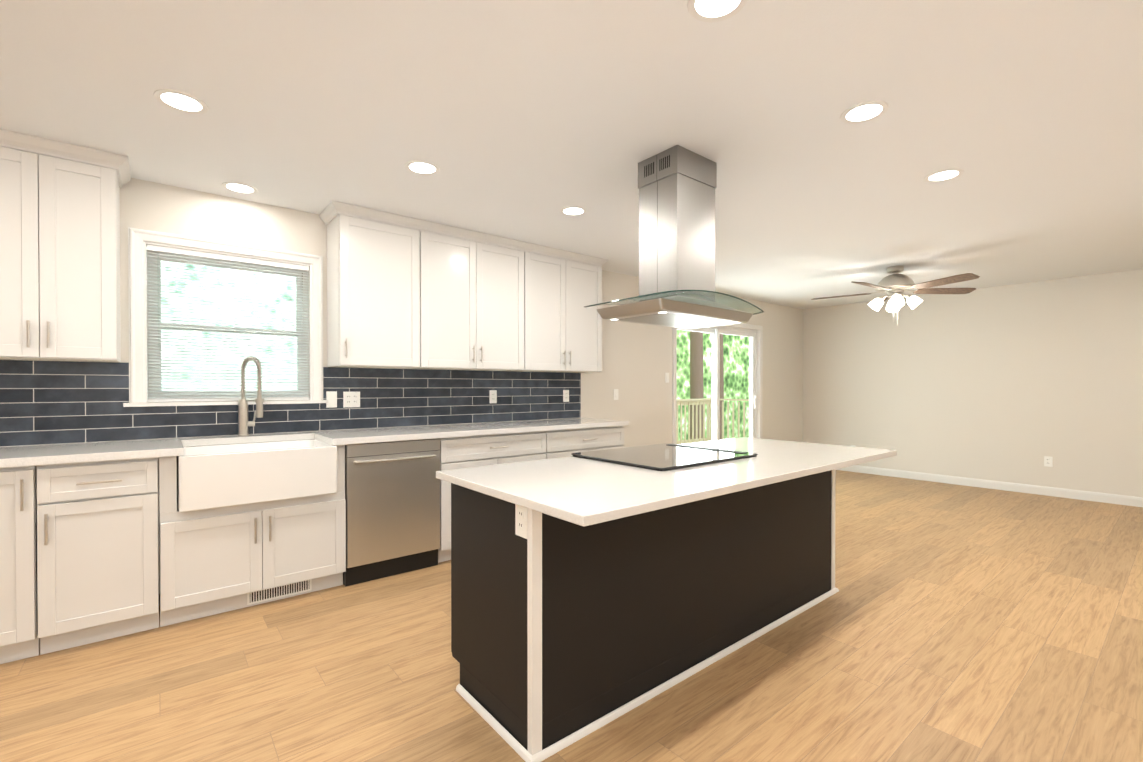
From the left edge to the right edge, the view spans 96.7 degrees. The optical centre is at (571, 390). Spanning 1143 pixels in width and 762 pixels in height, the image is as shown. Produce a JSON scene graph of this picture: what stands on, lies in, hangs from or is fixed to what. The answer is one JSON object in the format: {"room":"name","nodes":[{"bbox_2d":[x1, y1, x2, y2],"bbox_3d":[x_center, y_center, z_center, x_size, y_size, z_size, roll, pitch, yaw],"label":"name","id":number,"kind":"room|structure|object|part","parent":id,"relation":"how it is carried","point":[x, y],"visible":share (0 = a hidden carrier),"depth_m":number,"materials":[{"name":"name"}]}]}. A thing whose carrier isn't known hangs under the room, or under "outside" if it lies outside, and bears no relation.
{"room":"kitchen","nodes":[
{"label":"kitchen","id":0,"kind":"room"},
{"bbox_2d":[7,178,802,593],"bbox_3d":[-0.746,-0.068,4.537,11.500,2.560,0.150,0,1,-39],"label":"wall","id":1,"kind":"structure","parent":0,"point":[637,362],"depth_m":5.39,"materials":[{"name":"white paint"}]},
{"bbox_2d":[0,129,123,362],"bbox_3d":[-2.744,-0.696,2.601,0.633,1.074,0.325,0,1,-39],"label":"upper cabinet","id":2,"kind":"object","parent":1,"relation":"attached to","point":[60,205],"depth_m":2.54,"materials":[{"name":"white wood"}]},
{"bbox_2d":[123,400,327,406],"bbox_3d":[-2.171,0.082,3.284,1.090,0.022,0.096,0,1,-39],"label":"window sill","id":3,"kind":"structure","parent":1,"relation":"attached to","point":[214,403],"depth_m":3.17,"materials":[{"name":"white wood"}]},
{"bbox_2d":[128,227,322,402],"bbox_3d":[-2.204,-0.439,3.321,1.039,1.018,0.146,0,1,-39],"label":"window","id":4,"kind":"structure","parent":1,"relation":"in","point":[158,258],"depth_m":3.18,"materials":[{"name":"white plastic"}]},
{"bbox_2d":[147,244,309,401],"bbox_3d":[-2.182,-0.400,3.294,0.871,0.932,0.035,0,1,-39],"label":"window blinds","id":5,"kind":"object","parent":4,"relation":"attached to","point":[177,251],"visible":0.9,"depth_m":3.25,"materials":[{"name":"white plastic"}]},
{"bbox_2d":[0,360,580,446],"bbox_3d":[-1.622,0.060,3.721,4.410,0.451,0.009,0,1,-39],"label":"tile backsplash","id":6,"kind":"structure","parent":1,"relation":"attached to","point":[52,402],"depth_m":3.41,"materials":[{"name":"blue tile"}]},
{"bbox_2d":[326,391,336,407],"bbox_3d":[-1.715,0.066,3.634,0.070,0.115,0.009,0,1,-39],"label":"light switch","id":7,"kind":"object","parent":6,"relation":"attached to","point":[331,397],"visible":1,"depth_m":3.63,"materials":[{"name":"white plastic"}]},
{"bbox_2d":[343,392,359,407],"bbox_3d":[-1.609,0.068,3.721,0.116,0.115,0.006,0,1,-39],"label":"electrical outlet","id":8,"kind":"object","parent":6,"relation":"attached to","point":[351,399],"visible":1,"depth_m":3.72,"materials":[{"name":"white plastic"}]},
{"bbox_2d":[489,390,496,402],"bbox_3d":[-0.689,0.057,4.468,0.070,0.115,0.006,0,1,-39],"label":"electrical outlet","id":9,"kind":"object","parent":6,"relation":"attached to","point":[492,396],"visible":1,"depth_m":4.46,"materials":[{"name":"white plastic"}]},
{"bbox_2d":[563,390,568,401],"bbox_3d":[-0.052,0.056,4.985,0.070,0.115,0.006,0,1,-39],"label":"electrical outlet","id":10,"kind":"object","parent":6,"relation":"attached to","point":[565,395],"visible":1,"depth_m":4.98,"materials":[{"name":"white plastic"}]},
{"bbox_2d":[324,201,431,368],"bbox_3d":[-1.402,-0.704,3.691,0.617,1.074,0.325,0,1,-39],"label":"upper cabinet","id":11,"kind":"object","parent":1,"relation":"attached to","point":[405,292],"depth_m":3.55,"materials":[{"name":"white wood"}]},
{"bbox_2d":[430,222,531,371],"bbox_3d":[-0.854,-0.707,4.136,1.040,1.074,0.325,0,1,-39],"label":"upper cabinet","id":12,"kind":"object","parent":1,"relation":"attached to","point":[482,282],"depth_m":4.03,"materials":[{"name":"white wood"}]},
{"bbox_2d":[532,243,603,372],"bbox_3d":[-0.177,-0.711,4.685,0.949,1.074,0.325,0,1,-39],"label":"upper cabinet","id":13,"kind":"object","parent":1,"relation":"attached to","point":[567,335],"depth_m":4.58,"materials":[{"name":"white wood"}]},
{"bbox_3d":[-1.570,-1.206,3.531,4.662,0.068,0.356,0,1,-39],"label":"cabinet crown","id":14,"kind":"part","parent":13,"relation":"part of","materials":[{"name":"white wood"}]},
{"bbox_2d":[614,389,617,399],"bbox_3d":[0.477,0.045,5.427,0.070,0.115,0.009,0,1,-39],"label":"light switch","id":15,"kind":"object","parent":1,"relation":"attached to","point":[615,394],"visible":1,"depth_m":5.42,"materials":[{"name":"white plastic"}]},
{"bbox_2d":[665,373,668,382],"bbox_3d":[1.121,-0.148,5.949,0.070,0.115,0.009,0,1,-39],"label":"light switch","id":16,"kind":"object","parent":1,"relation":"attached to","point":[666,377],"visible":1,"depth_m":5.94,"materials":[{"name":"white plastic"}]},
{"bbox_2d":[677,326,756,442],"bbox_3d":[1.910,0.175,6.686,1.828,2.044,0.133,0,1,-39],"label":"patio door","id":17,"kind":"structure","parent":1,"relation":"in","point":[715,331],"depth_m":6.71,"materials":[{"name":"white plastic"}]},
{"bbox_2d":[672,323,762,443],"bbox_3d":[1.949,0.143,6.637,1.954,2.107,0.046,0,1,-39],"label":"door frame","id":18,"kind":"structure","parent":1,"relation":"attached to","point":[758,328],"depth_m":7.01,"materials":[{"name":"white wood"}]},
{"bbox_2d":[0,470,1142,761],"bbox_3d":[1.381,1.280,1.926,11.500,0.100,6.900,0,1,-39],"label":"floor","id":19,"kind":"structure","parent":0,"point":[950,622],"depth_m":2.20,"materials":[{"name":"brown wood"}]},
{"bbox_2d":[0,466,38,663],"bbox_3d":[-2.788,0.782,2.364,0.482,0.890,0.656,0,1,-39],"label":"base cabinet","id":20,"kind":"object","parent":19,"relation":"on","point":[19,639],"visible":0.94,"depth_m":2.26,"materials":[{"name":"white wood"}]},
{"bbox_2d":[37,458,158,654],"bbox_3d":[-2.432,0.780,2.653,0.428,0.890,0.656,0,1,-39],"label":"base cabinet","id":21,"kind":"object","parent":19,"relation":"on","point":[97,551],"visible":1,"depth_m":2.42,"materials":[{"name":"white wood"}]},
{"bbox_2d":[159,445,345,626],"bbox_3d":[-1.916,0.777,3.071,0.892,0.890,0.656,0,1,-39],"label":"base cabinet","id":22,"kind":"object","parent":19,"relation":"on","point":[213,561],"visible":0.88,"depth_m":2.80,"materials":[{"name":"white wood"}]},
{"bbox_2d":[247,579,311,604],"bbox_3d":[-1.700,1.173,2.969,0.330,0.076,0.004,0,1,-39],"label":"air vent register","id":23,"kind":"object","parent":22,"relation":"attached to","point":[262,595],"visible":0.98,"depth_m":2.96,"materials":[{"name":"white plastic"}]},
{"bbox_2d":[343,438,439,585],"bbox_3d":[-1.322,0.775,3.538,0.611,0.887,0.676,0,1,-39],"label":"dishwasher","id":24,"kind":"object","parent":19,"relation":"on","point":[392,493],"visible":0.9,"depth_m":3.30,"materials":[{"name":"silver metal"}]},
{"bbox_2d":[438,431,545,562],"bbox_3d":[-0.737,0.770,4.028,0.905,0.890,0.656,0,1,-39],"label":"base cabinet","id":25,"kind":"object","parent":19,"relation":"on","point":[468,451],"visible":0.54,"depth_m":3.69,"materials":[{"name":"white wood"}]},
{"bbox_2d":[0,418,628,467],"bbox_3d":[-1.409,0.309,3.487,4.445,0.040,0.648,0,1,-39],"label":"countertop","id":26,"kind":"structure","parent":25,"relation":"on","point":[24,456],"depth_m":3.14,"materials":[{"name":"white stone"}]},
{"bbox_2d":[237,356,263,435],"bbox_3d":[-2.036,0.036,3.224,0.135,0.508,0.156,0,1,-39],"label":"faucet","id":27,"kind":"object","parent":26,"relation":"on","point":[244,423],"visible":1,"depth_m":3.22,"materials":[{"name":"silver metal"}]},
{"bbox_2d":[177,439,336,511],"bbox_3d":[-1.860,0.476,3.013,0.755,0.284,0.518,0,1,-39],"label":"sink","id":28,"kind":"object","parent":26,"relation":"in","point":[215,476],"visible":0.88,"depth_m":2.81,"materials":[{"name":"white ceramic"}]},
{"bbox_2d":[545,426,623,458],"bbox_3d":[-0.041,0.766,4.594,0.881,0.890,0.656,0,1,-39],"label":"base cabinet","id":29,"kind":"object","parent":19,"relation":"on","point":[563,443],"visible":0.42,"depth_m":4.33,"materials":[{"name":"white wood"}]},
{"bbox_2d":[447,469,838,761],"bbox_3d":[0.545,0.798,2.620,2.265,0.854,0.642,0,1,-39],"label":"kitchen island","id":30,"kind":"object","parent":19,"relation":"on","point":[602,594],"depth_m":2.00,"materials":[{"name":"black wood"}]},
{"bbox_2d":[515,504,526,538],"bbox_3d":[-0.171,0.442,1.732,0.006,0.115,0.070,0,1,-39],"label":"outlet","id":31,"kind":"object","parent":30,"relation":"attached to","point":[520,521],"visible":0.96,"depth_m":1.73,"materials":[{"name":"white plastic"}]},
{"bbox_2d":[436,437,895,528],"bbox_3d":[0.631,0.356,2.514,2.324,0.029,0.970,0,1,-39],"label":"island countertop","id":32,"kind":"structure","parent":30,"relation":"on","point":[583,492],"depth_m":2.01,"materials":[{"name":"white stone"}]},
{"bbox_2d":[571,443,757,470],"bbox_3d":[0.478,0.331,2.611,0.750,0.018,0.613,0,1,-39],"label":"cooktop","id":33,"kind":"object","parent":32,"relation":"in","point":[663,457],"visible":1,"depth_m":2.53,"materials":[{"name":"black glass"}]},
{"bbox_2d":[0,0,1142,308],"bbox_3d":[1.381,-1.280,1.908,11.500,0.100,6.900,0,1,-39],"label":"ceiling","id":34,"kind":"structure","parent":0,"point":[524,120],"depth_m":2.29,"materials":[{"name":"white paint"}]},
{"bbox_2d":[153,89,208,113],"bbox_3d":[-1.663,-1.229,2.168,0.188,0.004,0.188,0,1,-39],"label":"recessed light","id":35,"kind":"object","parent":34,"relation":"in","point":[180,101],"visible":1,"depth_m":2.16,"materials":[{"name":"white plastic"}]},
{"bbox_2d":[222,182,257,193],"bbox_3d":[-2.027,-1.236,3.108,0.188,0.004,0.188,0,1,-39],"label":"recessed light","id":36,"kind":"object","parent":34,"relation":"in","point":[237,187],"visible":1,"depth_m":3.11,"materials":[{"name":"white plastic"}]},
{"bbox_2d":[405,160,439,174],"bbox_3d":[-0.827,-1.234,2.820,0.188,0.004,0.188,0,1,-39],"label":"recessed light","id":37,"kind":"object","parent":34,"relation":"in","point":[421,167],"visible":1,"depth_m":2.81,"materials":[{"name":"white plastic"}]},
{"bbox_2d":[560,206,586,215],"bbox_3d":[0.013,-1.239,3.515,0.188,0.004,0.188,0,1,-39],"label":"recessed light","id":38,"kind":"object","parent":34,"relation":"in","point":[573,210],"visible":1,"depth_m":3.51,"materials":[{"name":"white plastic"}]},
{"bbox_2d":[584,145,763,328],"bbox_3d":[0.574,-0.805,2.763,0.963,0.861,0.543,0,1,-39],"label":"range hood","id":39,"kind":"object","parent":34,"relation":"hanging from","point":[677,185],"visible":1,"depth_m":2.65,"materials":[{"name":"silver metal"}]},
{"bbox_3d":[0.574,-0.462,2.765,0.959,0.064,0.536,0,1,-39],"label":"glass","id":40,"kind":"part","parent":39,"relation":"part of","materials":[{"name":"clear glass"}]},
{"bbox_2d":[687,0,747,21],"bbox_3d":[0.460,-1.225,1.599,0.188,0.004,0.188,0,1,-39],"label":"recessed light","id":41,"kind":"object","parent":34,"relation":"in","point":[710,10],"visible":1,"depth_m":1.63,"materials":[{"name":"white plastic"}]},
{"bbox_2d":[840,100,888,123],"bbox_3d":[1.296,-1.230,2.251,0.188,0.004,0.188,0,1,-39],"label":"recessed light","id":42,"kind":"object","parent":34,"relation":"in","point":[866,111],"visible":1,"depth_m":2.25,"materials":[{"name":"white"}]},
{"bbox_2d":[811,266,979,325],"bbox_3d":[3.254,-0.956,5.161,1.469,0.592,1.510,0,1,-39],"label":"ceiling fan","id":43,"kind":"object","parent":34,"relation":"hanging from","point":[895,285],"visible":1,"depth_m":5.09,"materials":[{"name":"silver metal"}]},
{"bbox_3d":[3.299,-1.121,5.179,0.352,0.261,0.352,0,1,-39],"label":"motor","id":44,"kind":"part","parent":43,"relation":"part of","materials":[{"name":"silver metal"}]},
{"bbox_2d":[924,168,963,181],"bbox_3d":[2.141,-1.235,2.924,0.188,0.004,0.188,0,1,-39],"label":"recessed light","id":45,"kind":"object","parent":34,"relation":"in","point":[944,175],"visible":1,"depth_m":2.92,"materials":[{"name":"white plastic"}]},
{"bbox_2d":[677,398,748,443],"bbox_3d":[1.409,0.837,8.076,6.200,1.300,2.600,0,1,-39],"label":"railing","id":46,"kind":"object","parent":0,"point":[707,401],"depth_m":10.53,"materials":[{"name":"beige wood"}]},
{"bbox_2d":[803,269,1142,496],"bbox_3d":[5.787,-0.075,5.493,0.150,2.560,6.600,0,1,-39],"label":"wall","id":47,"kind":"structure","parent":0,"point":[1014,383],"depth_m":6.17,"materials":[{"name":"white paint"}]},
{"bbox_2d":[836,465,1142,506],"bbox_3d":[5.714,1.155,5.461,0.014,0.100,6.569,0,1,-39],"label":"baseboard","id":48,"kind":"structure","parent":47,"relation":"attached to","point":[1077,494],"depth_m":6.07,"materials":[{"name":"white wood"}]},
{"bbox_2d":[1044,456,1052,466],"bbox_3d":[5.443,0.813,5.799,0.006,0.115,0.070,0,1,-39],"label":"electrical outlet","id":49,"kind":"object","parent":47,"relation":"attached to","point":[1048,461],"visible":1,"depth_m":5.80,"materials":[{"name":"white plastic"}]},
{"label":"outside","id":50,"kind":"structure","parent":0,"visible":0},
{"bbox_2d":[677,330,748,440],"bbox_3d":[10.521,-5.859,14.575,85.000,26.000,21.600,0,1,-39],"label":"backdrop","id":51,"kind":"structure","parent":50,"point":[683,390],"depth_m":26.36,"materials":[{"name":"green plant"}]},
{"bbox_3d":[7.260,5.212,18.671,85.000,0.200,11.050,0,1,-39],"label":"ground","id":52,"kind":"structure","parent":50,"visible":0},
{"bbox_2d":[690,331,703,438],"bbox_3d":[4.474,-4.475,16.923,2.866,19.209,2.466,0,1,-39],"label":"tree","id":53,"kind":"object","parent":52,"relation":"on","point":[696,393],"depth_m":16.73,"materials":[{"name":"brown plant"}]},
{"bbox_2d":[720,334,723,439],"bbox_3d":[6.361,-4.516,22.680,2.756,19.204,2.464,0,1,-39],"label":"tree","id":54,"kind":"object","parent":52,"relation":"on","point":[721,369],"depth_m":22.44,"materials":[{"name":"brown plant"}]},
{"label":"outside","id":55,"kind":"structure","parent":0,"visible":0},
{"bbox_2d":[146,249,296,389],"bbox_3d":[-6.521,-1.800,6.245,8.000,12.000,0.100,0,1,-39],"label":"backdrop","id":56,"kind":"structure","parent":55,"point":[164,265],"depth_m":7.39,"materials":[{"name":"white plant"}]}
]}

